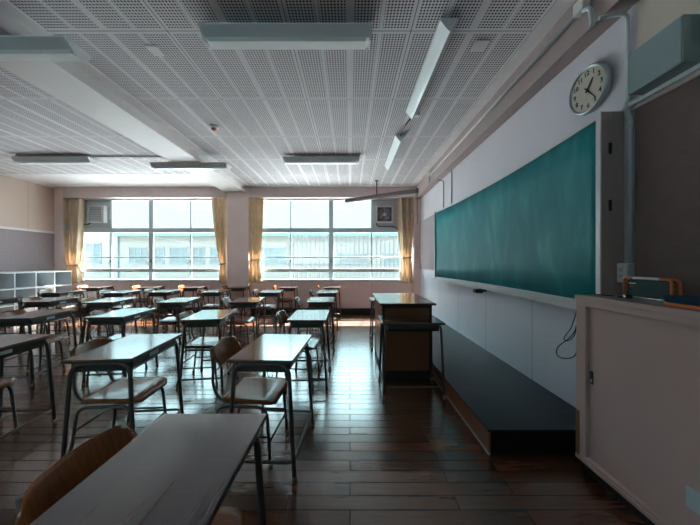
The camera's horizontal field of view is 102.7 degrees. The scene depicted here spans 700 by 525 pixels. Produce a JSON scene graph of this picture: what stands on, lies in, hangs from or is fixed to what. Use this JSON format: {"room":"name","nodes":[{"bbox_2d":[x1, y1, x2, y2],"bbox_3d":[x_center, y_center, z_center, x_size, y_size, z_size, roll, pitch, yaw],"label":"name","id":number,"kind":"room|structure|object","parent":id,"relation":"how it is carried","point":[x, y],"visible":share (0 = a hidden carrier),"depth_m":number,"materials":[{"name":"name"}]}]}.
{"room":"classroom","nodes":[
{"label":"classroom","id":0,"kind":"room"},
{"bbox_2d":[0,175,53,271],"bbox_3d":[-7.615,-0.300,3.000,0.150,3.200,8.600,0,0,0],"label":"wall","id":1,"kind":"structure","parent":0,"point":[23,204],"depth_m":6.49,"materials":[{"name":"paint"}]},
{"bbox_2d":[0,174,213,186],"bbox_3d":[-5.350,-1.907,6.508,4.380,0.026,1.015,0,0,0],"label":"trim","id":2,"kind":"structure","parent":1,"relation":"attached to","point":[49,180],"depth_m":6.47,"materials":[{"name":"paint"}]},
{"bbox_2d":[54,188,65,270],"bbox_3d":[-7.370,-0.300,7.162,0.340,3.200,0.055,0,0,0],"label":"pillar","id":3,"kind":"structure","parent":0,"point":[59,257],"depth_m":7.13,"materials":[{"name":"paint"}]},
{"bbox_2d":[227,187,250,313],"bbox_3d":[-2.805,-0.300,7.095,0.530,3.200,0.190,0,0,0],"label":"pillar","id":4,"kind":"structure","parent":0,"point":[238,258],"depth_m":7.00,"materials":[{"name":"paint"}]},
{"bbox_2d":[72,282,411,307],"bbox_3d":[-2.890,-0.300,7.240,9.600,3.200,0.120,0,0,0],"label":"wall","id":5,"kind":"structure","parent":0,"point":[352,294],"depth_m":7.18,"materials":[{"name":"paint"}]},
{"bbox_2d":[63,197,84,282],"bbox_3d":[-6.990,-0.555,7.074,0.542,2.166,0.140,0,0,0],"label":"curtain","id":6,"kind":"object","parent":5,"relation":"hanging from","point":[73,208],"visible":0.94,"depth_m":7.05,"materials":[{"name":"beige fabric"}]},
{"bbox_2d":[63,187,226,198],"bbox_3d":[-5.155,-1.762,7.095,4.090,0.265,0.170,0,0,0],"label":"trim","id":7,"kind":"structure","parent":5,"relation":"attached to","point":[68,192],"depth_m":7.01,"materials":[{"name":"grey paint"}]},
{"bbox_2d":[72,308,226,312],"bbox_3d":[-5.155,1.235,7.172,4.090,0.130,0.016,0,0,0],"label":"baseboard","id":8,"kind":"structure","parent":5,"relation":"attached to","point":[91,309],"depth_m":7.16,"materials":[{"name":"brown wood"}]},
{"bbox_2d":[81,199,219,281],"bbox_3d":[-5.125,-0.576,7.215,4.090,2.128,0.170,0,0,0],"label":"window","id":9,"kind":"structure","parent":5,"relation":"in","point":[107,227],"depth_m":7.18,"materials":[{"name":"grey metal"}]},
{"bbox_2d":[87,206,106,222],"bbox_3d":[-6.460,-1.230,7.155,0.430,0.430,0.110,0,0,0],"label":"ventilation fan","id":10,"kind":"object","parent":9,"relation":"attached to","point":[95,214],"visible":1,"depth_m":7.13,"materials":[{"name":"plastic"}]},
{"bbox_2d":[211,197,226,283],"bbox_3d":[-3.304,-0.555,7.075,0.429,2.166,0.142,0,0,0],"label":"curtain","id":11,"kind":"object","parent":5,"relation":"hanging from","point":[219,206],"visible":0.94,"depth_m":7.06,"materials":[{"name":"beige fabric"}]},
{"bbox_2d":[248,198,263,283],"bbox_3d":[-2.362,-0.555,7.075,0.389,2.166,0.136,0,0,0],"label":"curtain","id":12,"kind":"object","parent":5,"relation":"hanging from","point":[255,206],"visible":1,"depth_m":7.06,"materials":[{"name":"beige fabric"}]},
{"bbox_2d":[252,308,374,312],"bbox_3d":[-0.490,1.235,7.172,4.180,0.130,0.016,0,0,0],"label":"baseboard","id":13,"kind":"structure","parent":5,"relation":"attached to","point":[343,310],"depth_m":7.16,"materials":[{"name":"brown wood"}]},
{"bbox_2d":[249,187,413,198],"bbox_3d":[-0.490,-1.762,7.095,4.180,0.265,0.170,0,0,0],"label":"trim","id":14,"kind":"structure","parent":5,"relation":"attached to","point":[254,192],"depth_m":7.01,"materials":[{"name":"grey paint"}]},
{"bbox_2d":[260,199,411,281],"bbox_3d":[-0.487,-0.576,7.215,4.145,2.128,0.170,0,0,0],"label":"window","id":15,"kind":"structure","parent":5,"relation":"in","point":[374,228],"depth_m":7.18,"materials":[{"name":"grey metal"}]},
{"bbox_2d":[376,206,392,222],"bbox_3d":[0.880,-1.230,7.155,0.430,0.430,0.110,0,0,0],"label":"ventilation fan","id":16,"kind":"object","parent":15,"relation":"attached to","point":[384,214],"visible":1,"depth_m":7.12,"materials":[{"name":"plastic"}]},
{"bbox_2d":[378,208,390,219],"bbox_3d":[0.880,-1.230,7.110,0.330,0.330,0.008,0,0,0],"label":"grille","id":17,"kind":"object","parent":16,"relation":"attached to","point":[383,213],"depth_m":7.16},
{"bbox_2d":[396,197,413,282],"bbox_3d":[1.403,-0.555,7.075,0.466,2.166,0.144,0,0,0],"label":"curtain","id":18,"kind":"object","parent":5,"relation":"hanging from","point":[405,206],"visible":0.98,"depth_m":7.07,"materials":[{"name":"beige fabric"}]},
{"bbox_2d":[0,0,556,187],"bbox_3d":[-2.890,-1.960,2.925,9.600,0.120,8.750,0,0,0],"label":"ceiling","id":19,"kind":"structure","parent":0,"point":[266,106],"depth_m":3.01,"materials":[{"name":"tile"}]},
{"bbox_2d":[11,156,99,164],"bbox_3d":[-5.280,-1.838,5.033,1.342,0.128,0.244,0,0,0],"label":"ceiling lamp","id":20,"kind":"object","parent":19,"relation":"attached to","point":[26,159],"visible":1,"depth_m":4.98,"materials":[{"name":"grey metal"}]},
{"bbox_2d":[0,11,244,191],"bbox_3d":[-2.895,-1.845,2.860,0.530,0.150,8.320,0,0,0],"label":"beam","id":21,"kind":"structure","parent":19,"relation":"attached to","point":[65,81],"depth_m":3.20,"materials":[{"name":"paint"}]},
{"bbox_2d":[0,35,92,61],"bbox_3d":[-2.880,-1.724,2.288,1.342,0.100,0.244,0,0,0],"label":"ceiling lamp","id":22,"kind":"object","parent":21,"relation":"attached to","point":[12,47],"visible":1,"depth_m":2.24,"materials":[{"name":"grey metal"}]},
{"bbox_2d":[149,162,231,169],"bbox_3d":[-2.850,-1.724,5.033,1.342,0.100,0.244,0,0,0],"label":"ceiling lamp","id":23,"kind":"object","parent":21,"relation":"attached to","point":[155,165],"visible":1,"depth_m":4.98,"materials":[{"name":"grey metal"}]},
{"bbox_2d":[0,0,248,186],"bbox_3d":[-2.561,-1.907,2.855,0.142,0.026,8.310,0,0,0],"label":"trim","id":24,"kind":"structure","parent":19,"relation":"attached to","point":[7,8],"depth_m":2.98,"materials":[{"name":"paint"}]},
{"bbox_2d":[198,22,370,49],"bbox_3d":[-0.505,-1.838,2.288,1.342,0.128,0.244,0,0,0],"label":"ceiling lamp","id":25,"kind":"object","parent":19,"relation":"attached to","point":[214,35],"visible":1,"depth_m":2.24,"materials":[{"name":"grey metal"}]},
{"bbox_2d":[283,156,358,164],"bbox_3d":[-0.505,-1.838,5.033,1.342,0.128,0.244,0,0,0],"label":"ceiling lamp","id":26,"kind":"object","parent":19,"relation":"attached to","point":[295,159],"visible":1,"depth_m":4.98,"materials":[{"name":"grey metal"}]},
{"bbox_2d":[344,180,418,223],"bbox_3d":[0.664,-1.355,6.452,1.853,1.090,0.090,0,0,33],"label":"projection screen","id":27,"kind":"object","parent":19,"relation":"hanging from","point":[416,190],"visible":1,"depth_m":6.34,"materials":[{"name":"grey metal"}]},
{"bbox_2d":[384,135,404,170],"bbox_3d":[0.745,-1.846,4.827,0.140,0.112,1.337,0,0,0],"label":"lamp","id":28,"kind":"object","parent":19,"relation":"attached to","point":[397,141],"visible":1,"depth_m":4.62,"materials":[{"name":"white metal"}]},
{"bbox_2d":[406,18,457,118],"bbox_3d":[0.770,-1.846,2.845,0.140,0.112,1.342,0,0,0],"label":"lamp","id":29,"kind":"object","parent":19,"relation":"attached to","point":[445,27],"visible":1,"depth_m":2.56,"materials":[{"name":"white metal"}]},
{"bbox_2d":[471,40,489,51],"bbox_3d":[1.140,-1.895,2.450,0.120,0.014,0.120,0,0,0],"label":"ceiling plate","id":30,"kind":"object","parent":19,"relation":"attached to","point":[480,45],"visible":1,"depth_m":2.44,"materials":[{"name":"paint"}]},
{"bbox_2d":[415,0,639,198],"bbox_3d":[1.695,-1.755,2.845,0.130,0.330,8.290,0,0,0],"label":"beam","id":31,"kind":"structure","parent":19,"relation":"attached to","point":[579,35],"depth_m":2.50,"materials":[{"name":"paint"}]},
{"bbox_2d":[428,0,594,181],"bbox_3d":[1.605,-1.694,3.771,0.054,0.252,3.859,0,0,0],"label":"pipe","id":32,"kind":"object","parent":31,"relation":"attached to","point":[580,7],"visible":1,"depth_m":2.25,"materials":[{"name":"metal"}]},
{"bbox_2d":[0,313,645,524],"bbox_3d":[-2.890,1.360,2.925,9.600,0.120,8.750,0,0,0],"label":"floor","id":33,"kind":"structure","parent":0,"point":[408,457],"depth_m":1.99,"materials":[{"name":"brown wood"}]},
{"bbox_2d":[0,377,18,432],"bbox_3d":[-2.744,0.922,1.950,0.456,0.755,0.388,0,0,-4],"label":"chair","id":34,"kind":"object","parent":33,"relation":"on","point":[6,382],"visible":0.92,"depth_m":2.13,"materials":[{"name":"orange wood"}]},
{"bbox_2d":[0,297,22,333],"bbox_3d":[-5.692,0.939,4.411,0.443,0.722,0.608,0,0,-6],"label":"school desk","id":35,"kind":"object","parent":33,"relation":"on","point":[3,300],"visible":0.62,"depth_m":4.60,"materials":[{"name":"grey laminate"}]},
{"bbox_2d":[0,334,57,439],"bbox_3d":[-2.571,0.939,1.962,0.443,0.722,0.608,0,0,-4],"label":"school desk","id":36,"kind":"object","parent":33,"relation":"on","point":[10,344],"visible":0.98,"depth_m":2.19,"materials":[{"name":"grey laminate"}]},
{"bbox_2d":[0,339,44,358],"bbox_3d":[-2.570,0.634,1.962,0.342,0.068,0.498,0,0,-4],"label":"tray","id":37,"kind":"object","parent":36,"relation":"on","point":[5,353],"depth_m":2.06,"materials":[{"name":"metal"}]},
{"bbox_2d":[0,309,65,383],"bbox_3d":[-3.619,0.922,3.164,0.456,0.755,0.388,0,0,-6],"label":"chair","id":38,"kind":"object","parent":33,"relation":"on","point":[56,338],"visible":0.3,"depth_m":3.25,"materials":[{"name":"orange wood"}]},
{"bbox_2d":[0,271,71,311],"bbox_3d":[-7.239,0.750,5.800,0.598,1.099,2.386,0,0,0],"label":"cubby shelf","id":39,"kind":"object","parent":33,"relation":"on","point":[25,284],"visible":0.51,"depth_m":6.18,"materials":[{"name":"wood"}]},
{"bbox_2d":[0,309,77,387],"bbox_3d":[-3.562,0.939,3.180,0.443,0.722,0.608,0,0,-8],"label":"school desk","id":40,"kind":"object","parent":33,"relation":"on","point":[30,318],"visible":0.88,"depth_m":3.05,"materials":[{"name":"brown laminate"}]},
{"bbox_2d":[0,312,71,326],"bbox_3d":[-3.561,0.634,3.180,0.342,0.068,0.498,0,0,-8],"label":"tray","id":41,"kind":"object","parent":40,"relation":"on","point":[38,317],"depth_m":3.06,"materials":[{"name":"metal"}]},
{"bbox_2d":[20,297,70,341],"bbox_3d":[-4.788,0.922,4.396,0.456,0.755,0.388,0,0,-5],"label":"chair","id":42,"kind":"object","parent":33,"relation":"on","point":[28,298],"visible":0.3,"depth_m":4.44,"materials":[{"name":"orange wood"}]},
{"bbox_2d":[18,297,82,349],"bbox_3d":[-4.682,0.939,4.411,0.443,0.722,0.608,0,0,-6],"label":"school desk","id":43,"kind":"object","parent":33,"relation":"on","point":[55,301],"visible":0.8,"depth_m":4.26,"materials":[{"name":"brown laminate"}]},
{"bbox_2d":[24,299,77,307],"bbox_3d":[-4.681,0.634,4.411,0.342,0.068,0.498,0,0,-6],"label":"tray","id":44,"kind":"object","parent":43,"relation":"on","point":[53,302],"depth_m":4.26,"materials":[{"name":"metal"}]},
{"bbox_2d":[37,289,76,325],"bbox_3d":[-5.870,0.922,5.606,0.456,0.755,0.388,0,0,-6],"label":"chair","id":45,"kind":"object","parent":33,"relation":"on","point":[49,290],"visible":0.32,"depth_m":5.61,"materials":[{"name":"orange wood"}]},
{"bbox_2d":[36,290,86,330],"bbox_3d":[-5.756,0.939,5.612,0.443,0.722,0.608,0,0,-5],"label":"school desk","id":46,"kind":"object","parent":33,"relation":"on","point":[63,293],"visible":0.7,"depth_m":5.40,"materials":[{"name":"brown laminate"}]},
{"bbox_2d":[41,291,82,296],"bbox_3d":[-5.755,0.634,5.612,0.342,0.068,0.498,0,0,-5],"label":"tray","id":47,"kind":"object","parent":46,"relation":"on","point":[62,293],"depth_m":5.45,"materials":[{"name":"metal"}]},
{"bbox_2d":[78,285,115,317],"bbox_3d":[-6.057,0.939,6.731,0.443,0.722,0.608,0,0,-7],"label":"school desk","id":48,"kind":"object","parent":33,"relation":"on","point":[97,289],"visible":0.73,"depth_m":6.48,"materials":[{"name":"grey laminate"}]},
{"bbox_2d":[79,297,120,344],"bbox_3d":[-3.836,0.922,4.336,0.456,0.755,0.388,0,0,-8],"label":"chair","id":49,"kind":"object","parent":33,"relation":"on","point":[81,301],"visible":0.33,"depth_m":4.18,"materials":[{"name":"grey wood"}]},
{"bbox_2d":[82,297,136,342],"bbox_3d":[-3.712,0.939,4.359,0.443,0.722,0.608,0,0,-9],"label":"school desk","id":50,"kind":"object","parent":33,"relation":"on","point":[111,302],"visible":0.59,"depth_m":4.15,"materials":[{"name":"brown laminate"}]},
{"bbox_2d":[87,299,132,307],"bbox_3d":[-3.711,0.634,4.359,0.342,0.068,0.498,0,0,-9],"label":"tray","id":51,"kind":"object","parent":50,"relation":"on","point":[117,302],"depth_m":4.17,"materials":[{"name":"metal"}]},
{"bbox_2d":[85,308,147,381],"bbox_3d":[-2.701,0.922,3.260,0.456,0.755,0.388,0,0,-6],"label":"chair","id":52,"kind":"object","parent":33,"relation":"on","point":[114,337],"visible":0.3,"depth_m":3.28,"materials":[{"name":"brown wood"}]},
{"bbox_2d":[69,337,166,451],"bbox_3d":[-1.595,0.922,1.958,0.456,0.755,0.388,0,0,-4],"label":"chair","id":53,"kind":"object","parent":33,"relation":"on","point":[115,392],"visible":0.64,"depth_m":1.90,"materials":[{"name":"orange wood"}]},
{"bbox_2d":[81,308,158,385],"bbox_3d":[-2.636,0.939,3.262,0.443,0.722,0.608,0,0,-5],"label":"school desk","id":54,"kind":"object","parent":33,"relation":"on","point":[123,316],"visible":0.89,"depth_m":3.05,"materials":[{"name":"grey laminate"}]},
{"bbox_2d":[90,311,151,324],"bbox_3d":[-2.635,0.634,3.262,0.342,0.068,0.498,0,0,-5],"label":"tray","id":55,"kind":"object","parent":54,"relation":"on","point":[130,316],"depth_m":3.11,"materials":[{"name":"metal"}]},
{"bbox_2d":[99,290,142,330],"bbox_3d":[-4.567,0.939,5.611,0.443,0.722,0.608,0,0,-7],"label":"school desk","id":56,"kind":"object","parent":33,"relation":"on","point":[120,293],"visible":0.57,"depth_m":5.45,"materials":[{"name":"brown laminate"}]},
{"bbox_2d":[103,291,138,296],"bbox_3d":[-4.566,0.634,5.611,0.342,0.068,0.498,0,0,-7],"label":"tray","id":57,"kind":"object","parent":56,"relation":"on","point":[125,293],"depth_m":5.40,"materials":[{"name":"metal"}]},
{"bbox_2d":[60,334,183,457],"bbox_3d":[-1.536,0.939,1.967,0.443,0.722,0.608,0,0,-5],"label":"school desk","id":58,"kind":"object","parent":33,"relation":"on","point":[126,353],"visible":0.8,"depth_m":1.76,"materials":[{"name":"grey laminate"}]},
{"bbox_2d":[73,339,175,371],"bbox_3d":[-1.535,0.634,1.967,0.342,0.068,0.498,0,0,-5],"label":"tray","id":59,"kind":"object","parent":58,"relation":"on","point":[135,363],"depth_m":1.73,"materials":[{"name":"metal"}]},
{"bbox_2d":[14,425,244,524],"bbox_3d":[-0.586,0.922,0.818,0.456,0.755,0.388,0,0,0],"label":"chair","id":60,"kind":"object","parent":33,"relation":"on","point":[72,468],"visible":0.4,"depth_m":0.80,"materials":[{"name":"orange wood"}]},
{"bbox_2d":[29,414,266,524],"bbox_3d":[-0.515,0.939,0.773,0.443,0.722,0.608,0,0,0],"label":"school desk","id":61,"kind":"object","parent":33,"relation":"on","point":[180,469],"visible":1,"depth_m":0.76,"materials":[{"name":"grey laminate"}]},
{"bbox_2d":[135,285,165,312],"bbox_3d":[-4.782,0.939,6.740,0.443,0.722,0.608,0,0,-8],"label":"school desk","id":62,"kind":"object","parent":33,"relation":"on","point":[160,287],"visible":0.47,"depth_m":6.54,"materials":[{"name":"grey laminate"}]},
{"bbox_2d":[144,289,182,328],"bbox_3d":[-3.821,0.939,5.782,0.443,0.722,0.608,0,0,-4],"label":"school desk","id":63,"kind":"object","parent":33,"relation":"on","point":[164,292],"visible":0.82,"depth_m":5.54,"materials":[{"name":"grey laminate"}]},
{"bbox_2d":[149,291,179,295],"bbox_3d":[-3.820,0.634,5.782,0.342,0.068,0.498,0,0,-4],"label":"tray","id":64,"kind":"object","parent":63,"relation":"on","point":[168,293],"depth_m":5.58,"materials":[{"name":"metal"}]},
{"bbox_2d":[151,297,190,349],"bbox_3d":[-2.772,0.922,4.343,0.456,0.755,0.388,0,0,-8],"label":"chair","id":65,"kind":"object","parent":33,"relation":"on","point":[165,321],"visible":0.48,"depth_m":4.27,"materials":[{"name":"brown wood"}]},
{"bbox_2d":[156,297,201,349],"bbox_3d":[-2.647,0.939,4.360,0.443,0.722,0.608,0,0,-8],"label":"school desk","id":66,"kind":"object","parent":33,"relation":"on","point":[178,302],"visible":0.85,"depth_m":4.15,"materials":[{"name":"grey laminate"}]},
{"bbox_2d":[160,299,197,307],"bbox_3d":[-2.646,0.634,4.360,0.342,0.068,0.498,0,0,-8],"label":"tray","id":67,"kind":"object","parent":66,"relation":"on","point":[188,301],"depth_m":4.15,"materials":[{"name":"metal"}]},
{"bbox_2d":[181,285,209,310],"bbox_3d":[-3.722,0.939,6.751,0.443,0.722,0.608,0,0,-6],"label":"school desk","id":68,"kind":"object","parent":33,"relation":"on","point":[188,288],"visible":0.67,"depth_m":6.62,"materials":[{"name":"grey laminate"}]},
{"bbox_2d":[176,310,229,387],"bbox_3d":[-1.626,0.922,3.119,0.456,0.755,0.388,0,0,-5],"label":"chair","id":69,"kind":"object","parent":33,"relation":"on","point":[205,343],"visible":0.65,"depth_m":3.01,"materials":[{"name":"orange wood"}]},
{"bbox_2d":[178,309,236,391],"bbox_3d":[-1.557,0.939,3.140,0.443,0.722,0.608,0,0,-8],"label":"school desk","id":70,"kind":"object","parent":33,"relation":"on","point":[204,318],"visible":0.8,"depth_m":2.89,"materials":[{"name":"grey laminate"}]},
{"bbox_2d":[185,313,232,327],"bbox_3d":[-1.556,0.634,3.140,0.342,0.068,0.498,0,0,-8],"label":"tray","id":71,"kind":"object","parent":70,"relation":"on","point":[225,316],"depth_m":2.94,"materials":[{"name":"metal"}]},
{"bbox_2d":[196,289,224,327],"bbox_3d":[-2.868,0.922,5.759,0.456,0.755,0.388,0,0,-4],"label":"chair","id":72,"kind":"object","parent":33,"relation":"on","point":[206,306],"visible":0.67,"depth_m":5.67,"materials":[{"name":"orange wood"}]},
{"bbox_2d":[200,289,231,328],"bbox_3d":[-2.736,0.939,5.763,0.443,0.722,0.608,0,0,-3],"label":"school desk","id":73,"kind":"object","parent":33,"relation":"on","point":[215,292],"visible":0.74,"depth_m":5.52,"materials":[{"name":"grey laminate"}]},
{"bbox_2d":[203,291,229,295],"bbox_3d":[-2.735,0.634,5.763,0.342,0.068,0.498,0,0,-3],"label":"tray","id":74,"kind":"object","parent":73,"relation":"on","point":[222,293],"depth_m":5.53,"materials":[{"name":"metal"}]},
{"bbox_2d":[221,297,254,344],"bbox_3d":[-1.735,0.922,4.362,0.456,0.755,0.388,0,0,-5],"label":"chair","id":75,"kind":"object","parent":33,"relation":"on","point":[239,320],"visible":0.69,"depth_m":4.30,"materials":[{"name":"brown wood"}]},
{"bbox_2d":[227,285,251,315],"bbox_3d":[-2.666,0.939,6.762,0.443,0.722,0.608,0,0,-5],"label":"school desk","id":76,"kind":"object","parent":33,"relation":"on","point":[234,288],"visible":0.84,"depth_m":6.52,"materials":[{"name":"brown laminate"}]},
{"bbox_2d":[229,297,265,344],"bbox_3d":[-1.587,0.939,4.381,0.443,0.722,0.608,0,0,-6],"label":"school desk","id":77,"kind":"object","parent":33,"relation":"on","point":[243,302],"visible":0.75,"depth_m":4.15,"materials":[{"name":"brown laminate"}]},
{"bbox_2d":[232,300,262,307],"bbox_3d":[-1.586,0.634,4.381,0.342,0.068,0.498,0,0,-6],"label":"tray","id":78,"kind":"object","parent":77,"relation":"on","point":[253,305],"depth_m":4.15,"materials":[{"name":"metal"}]},
{"bbox_2d":[210,336,288,469],"bbox_3d":[-0.692,0.922,1.963,0.456,0.755,0.388,0,0,4],"label":"chair","id":79,"kind":"object","parent":33,"relation":"on","point":[264,390],"visible":0.89,"depth_m":1.92,"materials":[{"name":"orange wood"}]},
{"bbox_2d":[252,289,277,328],"bbox_3d":[-1.716,0.922,5.681,0.456,0.755,0.388,0,0,-4],"label":"chair","id":80,"kind":"object","parent":33,"relation":"on","point":[255,291],"visible":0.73,"depth_m":5.61,"materials":[{"name":"orange wood"}]},
{"bbox_2d":[227,334,314,483],"bbox_3d":[-0.519,0.939,1.958,0.443,0.722,0.608,0,0,3],"label":"school desk","id":81,"kind":"object","parent":33,"relation":"on","point":[267,353],"visible":0.9,"depth_m":1.72,"materials":[{"name":"grey laminate"}]},
{"bbox_2d":[236,344,306,371],"bbox_3d":[-0.518,0.634,1.958,0.342,0.068,0.498,0,0,3],"label":"tray","id":82,"kind":"object","parent":81,"relation":"on","point":[245,368],"depth_m":1.71,"materials":[{"name":"metal"}]},
{"bbox_2d":[258,289,283,329],"bbox_3d":[-1.592,0.939,5.701,0.443,0.722,0.608,0,0,-6],"label":"school desk","id":83,"kind":"object","parent":33,"relation":"on","point":[275,292],"visible":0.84,"depth_m":5.44,"materials":[{"name":"grey laminate"}]},
{"bbox_2d":[274,310,319,388],"bbox_3d":[-0.577,0.922,3.092,0.456,0.755,0.388,0,0,4],"label":"chair","id":84,"kind":"object","parent":33,"relation":"on","point":[281,317],"visible":0.52,"depth_m":3.08,"materials":[{"name":"brown wood"}]},
{"bbox_2d":[285,310,330,391],"bbox_3d":[-0.445,0.939,3.113,0.443,0.722,0.608,0,0,-1],"label":"school desk","id":85,"kind":"object","parent":33,"relation":"on","point":[298,319],"visible":0.94,"depth_m":2.87,"materials":[{"name":"grey laminate"}]},
{"bbox_2d":[290,322,324,327],"bbox_3d":[-0.444,0.634,3.113,0.342,0.068,0.498,0,0,-1],"label":"tray","id":86,"kind":"object","parent":85,"relation":"on","point":[296,325],"depth_m":2.86,"materials":[{"name":"metal"}]},
{"bbox_2d":[305,297,334,350],"bbox_3d":[-0.456,0.939,4.403,0.443,0.722,0.608,0,0,-3],"label":"school desk","id":87,"kind":"object","parent":33,"relation":"on","point":[314,302],"visible":0.92,"depth_m":4.15,"materials":[{"name":"grey laminate"}]},
{"bbox_2d":[315,290,337,330],"bbox_3d":[-0.456,0.939,5.643,0.443,0.722,0.608,0,0,-3],"label":"school desk","id":88,"kind":"object","parent":33,"relation":"on","point":[321,293],"visible":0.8,"depth_m":5.39,"materials":[{"name":"grey laminate"}]},
{"bbox_2d":[369,297,374,347],"bbox_3d":[0.625,0.939,4.460,0.608,0.722,0.443,0,0,0],"label":"school desk","id":89,"kind":"object","parent":33,"relation":"on","point":[372,299],"visible":0.36,"depth_m":4.30,"materials":[{"name":"grey laminate"}]},
{"bbox_2d":[372,293,435,378],"bbox_3d":[0.641,0.875,3.600,0.622,0.850,1.040,0,0,0],"label":"lectern","id":90,"kind":"object","parent":33,"relation":"on","point":[407,352],"visible":0.88,"depth_m":3.13,"materials":[{"name":"brown laminate"}]},
{"bbox_2d":[378,315,445,399],"bbox_3d":[0.612,0.939,2.875,0.608,0.722,0.443,0,0,0],"label":"school desk","id":91,"kind":"object","parent":33,"relation":"on","point":[430,323],"visible":1,"depth_m":2.70,"materials":[{"name":"brown laminate"}]},
{"bbox_2d":[386,325,438,331],"bbox_3d":[0.612,0.634,2.874,0.498,0.068,0.342,0,0,0],"label":"tray","id":92,"kind":"object","parent":91,"relation":"on","point":[388,327],"depth_m":2.70,"materials":[{"name":"metal"}]},
{"bbox_2d":[432,325,575,454],"bbox_3d":[1.343,1.214,3.688,0.824,0.172,3.604,0,0,0],"label":"platform","id":93,"kind":"object","parent":33,"relation":"on","point":[506,411],"visible":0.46,"depth_m":2.27,"materials":[{"name":"wood"}]},
{"bbox_2d":[575,294,699,524],"bbox_3d":[1.593,0.751,0.440,0.327,1.097,2.688,0,0,0],"label":"base cabinet","id":94,"kind":"object","parent":33,"relation":"on","point":[638,360],"visible":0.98,"depth_m":1.40,"materials":[{"name":"wood"}]},
{"bbox_2d":[623,277,681,301],"bbox_3d":[1.654,0.142,1.545,0.058,0.122,0.259,0,0,0],"label":"case","id":95,"kind":"object","parent":94,"relation":"on","point":[648,288],"visible":0.89,"depth_m":1.52,"materials":[{"name":"plastic"}]},
{"bbox_2d":[663,295,699,309],"bbox_3d":[1.525,0.178,1.190,0.110,0.050,0.260,0,0,0],"label":"eraser","id":96,"kind":"object","parent":94,"relation":"on","point":[680,301],"visible":1,"depth_m":1.25,"materials":[{"name":"blue fabric"}]},
{"bbox_2d":[412,187,420,295],"bbox_3d":[1.680,-0.300,7.085,0.160,3.200,0.210,0,0,0],"label":"pillar","id":97,"kind":"structure","parent":0,"point":[416,285],"depth_m":6.98,"materials":[{"name":"paint"}]},
{"bbox_2d":[421,0,699,407],"bbox_3d":[1.835,-0.300,3.000,0.150,3.200,8.600,0,0,0],"label":"wall","id":98,"kind":"structure","parent":0,"point":[526,334],"depth_m":2.66,"materials":[{"name":"paint"}]},
{"bbox_2d":[245,186,413,186],"bbox_3d":[-0.435,-1.907,6.963,4.390,0.026,0.105,0,0,0],"label":"trim","id":99,"kind":"structure","parent":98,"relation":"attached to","point":[245,186],"depth_m":6.98,"materials":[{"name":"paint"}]},
{"bbox_2d":[420,215,433,269],"bbox_3d":[1.748,-0.425,6.175,0.020,1.150,1.590,0,0,0],"label":"notice board","id":100,"kind":"object","parent":98,"relation":"attached to","point":[427,225],"visible":0.56,"depth_m":6.28,"materials":[{"name":"fabric"}]},
{"bbox_2d":[411,0,574,186],"bbox_3d":[1.566,-1.907,2.855,0.132,0.026,8.310,0,0,0],"label":"trim","id":101,"kind":"structure","parent":98,"relation":"attached to","point":[560,7],"depth_m":2.75,"materials":[{"name":"paint"}]},
{"bbox_2d":[431,111,623,309],"bbox_3d":[1.649,-0.323,3.558,0.217,1.295,3.547,0,0,0],"label":"chalkboard","id":102,"kind":"object","parent":98,"relation":"attached to","point":[550,227],"visible":0.96,"depth_m":2.31,"materials":[{"name":"green ceramic"}]},
{"bbox_2d":[431,278,575,309],"bbox_3d":[1.620,0.305,3.562,0.158,0.040,3.477,0,0,0],"label":"chalk tray","id":103,"kind":"object","parent":102,"relation":"on","point":[567,302],"depth_m":2.70,"materials":[{"name":"metal"}]},
{"bbox_2d":[569,62,612,115],"bbox_3d":[1.732,-1.252,2.030,0.064,0.332,0.332,0,0,0],"label":"wall clock","id":104,"kind":"object","parent":98,"relation":"attached to","point":[591,87],"visible":1,"depth_m":2.00,"materials":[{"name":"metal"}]},
{"bbox_2d":[598,12,633,262],"bbox_3d":[1.677,-0.789,1.772,0.167,1.586,0.052,0,0,23],"label":"conduit","id":105,"kind":"object","parent":98,"relation":"attached to","point":[630,121],"visible":0.96,"depth_m":1.73,"materials":[{"name":"metal"}]},
{"bbox_2d":[617,263,634,282],"bbox_3d":[1.726,0.065,1.750,0.068,0.120,0.061,0,0,0],"label":"wall outlet","id":106,"kind":"object","parent":98,"relation":"attached to","point":[623,269],"visible":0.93,"depth_m":1.72,"materials":[{"name":"white plastic"}]},
{"bbox_2d":[628,63,699,296],"bbox_3d":[1.737,-0.395,0.240,0.048,1.180,2.980,0,0,0],"label":"notice board","id":107,"kind":"object","parent":98,"relation":"attached to","point":[667,117],"visible":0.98,"depth_m":1.52,"materials":[{"name":"brown fabric"}]},
{"bbox_2d":[628,14,699,94],"bbox_3d":[1.690,-1.095,1.502,0.136,0.235,0.275,0,0,0],"label":"wall speaker","id":108,"kind":"object","parent":98,"relation":"attached to","point":[675,49],"visible":0.96,"depth_m":1.45,"materials":[{"name":"grey metal"}]},
{"label":"outside","id":109,"kind":"structure","parent":0,"visible":0},
{"bbox_3d":[-5.000,1.575,38.650,130.000,0.250,62.700,0,0,0],"label":"ground","id":110,"kind":"structure","parent":109,"visible":0},
{"bbox_2d":[79,233,118,278],"bbox_3d":[-25.409,-0.750,27.190,11.183,4.400,7.120,0,0,0],"label":"annex building","id":111,"kind":"structure","parent":110,"relation":"on","point":[94,244],"depth_m":23.75,"materials":[{"name":"white concrete"}]},
{"bbox_2d":[114,233,400,278],"bbox_3d":[-1.741,-0.690,27.950,36.083,4.280,8.900,0,0,0],"label":"school building","id":112,"kind":"structure","parent":110,"relation":"on","point":[130,244],"depth_m":24.00,"materials":[{"name":"white concrete"}]},
{"bbox_2d":[287,233,400,278],"bbox_3d":[0.000,0.175,10.615,4.800,2.550,0.090,0,0,0],"label":"fence","id":113,"kind":"object","parent":110,"relation":"on","point":[293,236],"visible":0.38,"depth_m":10.57,"materials":[{"name":"metal"}]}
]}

